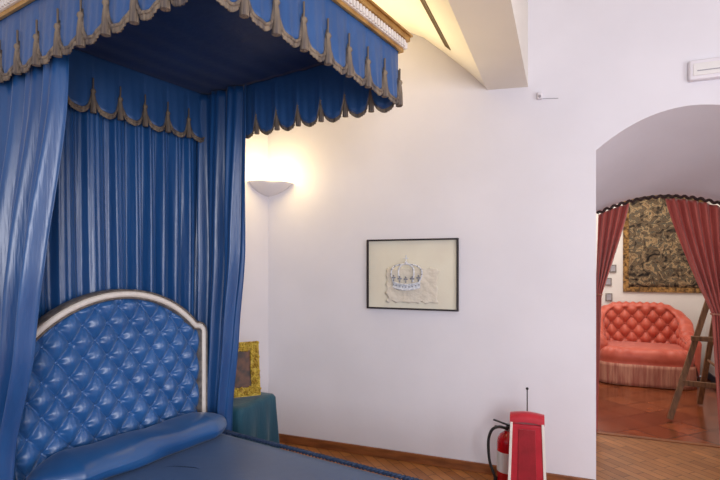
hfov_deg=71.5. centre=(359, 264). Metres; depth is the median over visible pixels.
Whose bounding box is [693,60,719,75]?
diffuser
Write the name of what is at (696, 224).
curtain
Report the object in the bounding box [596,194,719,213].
rail
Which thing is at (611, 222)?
curtain
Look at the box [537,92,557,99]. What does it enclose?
wall sensor
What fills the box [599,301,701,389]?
sofa
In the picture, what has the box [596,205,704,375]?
wall
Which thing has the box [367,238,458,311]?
framed artwork
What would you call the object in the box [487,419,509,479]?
fire extinguisher
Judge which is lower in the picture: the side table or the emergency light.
the side table
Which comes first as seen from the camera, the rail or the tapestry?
the rail
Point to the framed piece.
(247, 380)
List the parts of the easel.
leg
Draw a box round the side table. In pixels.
[232,392,279,448]
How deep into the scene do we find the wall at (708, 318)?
6.56 m
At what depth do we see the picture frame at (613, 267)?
7.14 m
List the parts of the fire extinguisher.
handle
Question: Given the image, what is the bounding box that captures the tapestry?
[623,195,702,292]
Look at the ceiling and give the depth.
2.99 m
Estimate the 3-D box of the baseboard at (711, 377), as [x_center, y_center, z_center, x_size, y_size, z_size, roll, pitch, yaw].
[4.067,1.455,5.310,0.018,0.090,3.000,0,0,22]
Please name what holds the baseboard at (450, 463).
attached to the wall at (521, 180)
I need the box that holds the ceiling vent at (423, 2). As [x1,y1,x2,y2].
[420,0,450,49]
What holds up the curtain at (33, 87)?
hanging from the canopy bed
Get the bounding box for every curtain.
[0,54,68,479]
[38,104,197,319]
[197,84,245,435]
[596,203,629,432]
[665,198,719,436]
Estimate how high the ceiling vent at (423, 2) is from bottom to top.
0.044 m
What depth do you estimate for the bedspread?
2.35 m
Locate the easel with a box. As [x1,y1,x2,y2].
[667,301,715,419]
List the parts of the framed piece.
icon panel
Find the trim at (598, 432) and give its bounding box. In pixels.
[596,431,719,447]
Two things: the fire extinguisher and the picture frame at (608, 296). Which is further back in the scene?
the picture frame at (608, 296)
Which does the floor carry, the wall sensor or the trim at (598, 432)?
the trim at (598, 432)
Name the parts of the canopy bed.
tufted panel, bead trim, frame, bead trim, bead molding, cornice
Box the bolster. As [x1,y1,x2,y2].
[26,412,226,479]
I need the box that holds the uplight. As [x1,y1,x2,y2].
[248,180,291,196]
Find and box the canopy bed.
[0,0,412,479]
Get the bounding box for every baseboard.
[279,433,594,479]
[707,372,715,382]
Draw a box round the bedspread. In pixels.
[104,429,422,479]
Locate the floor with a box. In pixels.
[280,376,719,479]
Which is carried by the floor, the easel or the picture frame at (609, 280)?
the easel
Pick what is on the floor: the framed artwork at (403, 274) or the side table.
the side table
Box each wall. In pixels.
[239,129,267,392]
[268,0,719,479]
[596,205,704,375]
[705,202,719,376]
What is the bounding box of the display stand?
[508,387,545,479]
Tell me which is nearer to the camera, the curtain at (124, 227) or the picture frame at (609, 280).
the curtain at (124, 227)
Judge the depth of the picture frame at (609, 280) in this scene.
7.16 m
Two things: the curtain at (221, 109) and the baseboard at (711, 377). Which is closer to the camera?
the curtain at (221, 109)
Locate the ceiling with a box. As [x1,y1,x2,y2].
[372,0,527,89]
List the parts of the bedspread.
edge cord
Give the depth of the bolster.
2.31 m
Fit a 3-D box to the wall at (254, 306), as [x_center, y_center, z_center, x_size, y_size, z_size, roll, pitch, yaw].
[-2.392,-0.225,1.876,0.100,3.450,5.798,0,0,33]
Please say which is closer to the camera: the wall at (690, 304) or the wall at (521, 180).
the wall at (521, 180)
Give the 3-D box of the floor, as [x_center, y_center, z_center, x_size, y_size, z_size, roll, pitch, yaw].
[0.734,1.552,2.870,6.200,0.105,10.130,0,0,22]
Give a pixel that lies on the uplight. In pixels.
(268, 188)
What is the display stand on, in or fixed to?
on the floor
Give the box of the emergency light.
[688,57,719,81]
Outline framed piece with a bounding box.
[234,341,260,397]
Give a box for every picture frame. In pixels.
[605,278,611,285]
[605,293,611,300]
[610,265,615,271]
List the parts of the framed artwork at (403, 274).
paper crown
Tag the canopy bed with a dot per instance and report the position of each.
(125, 125)
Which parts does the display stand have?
edge trim, panel, edge trim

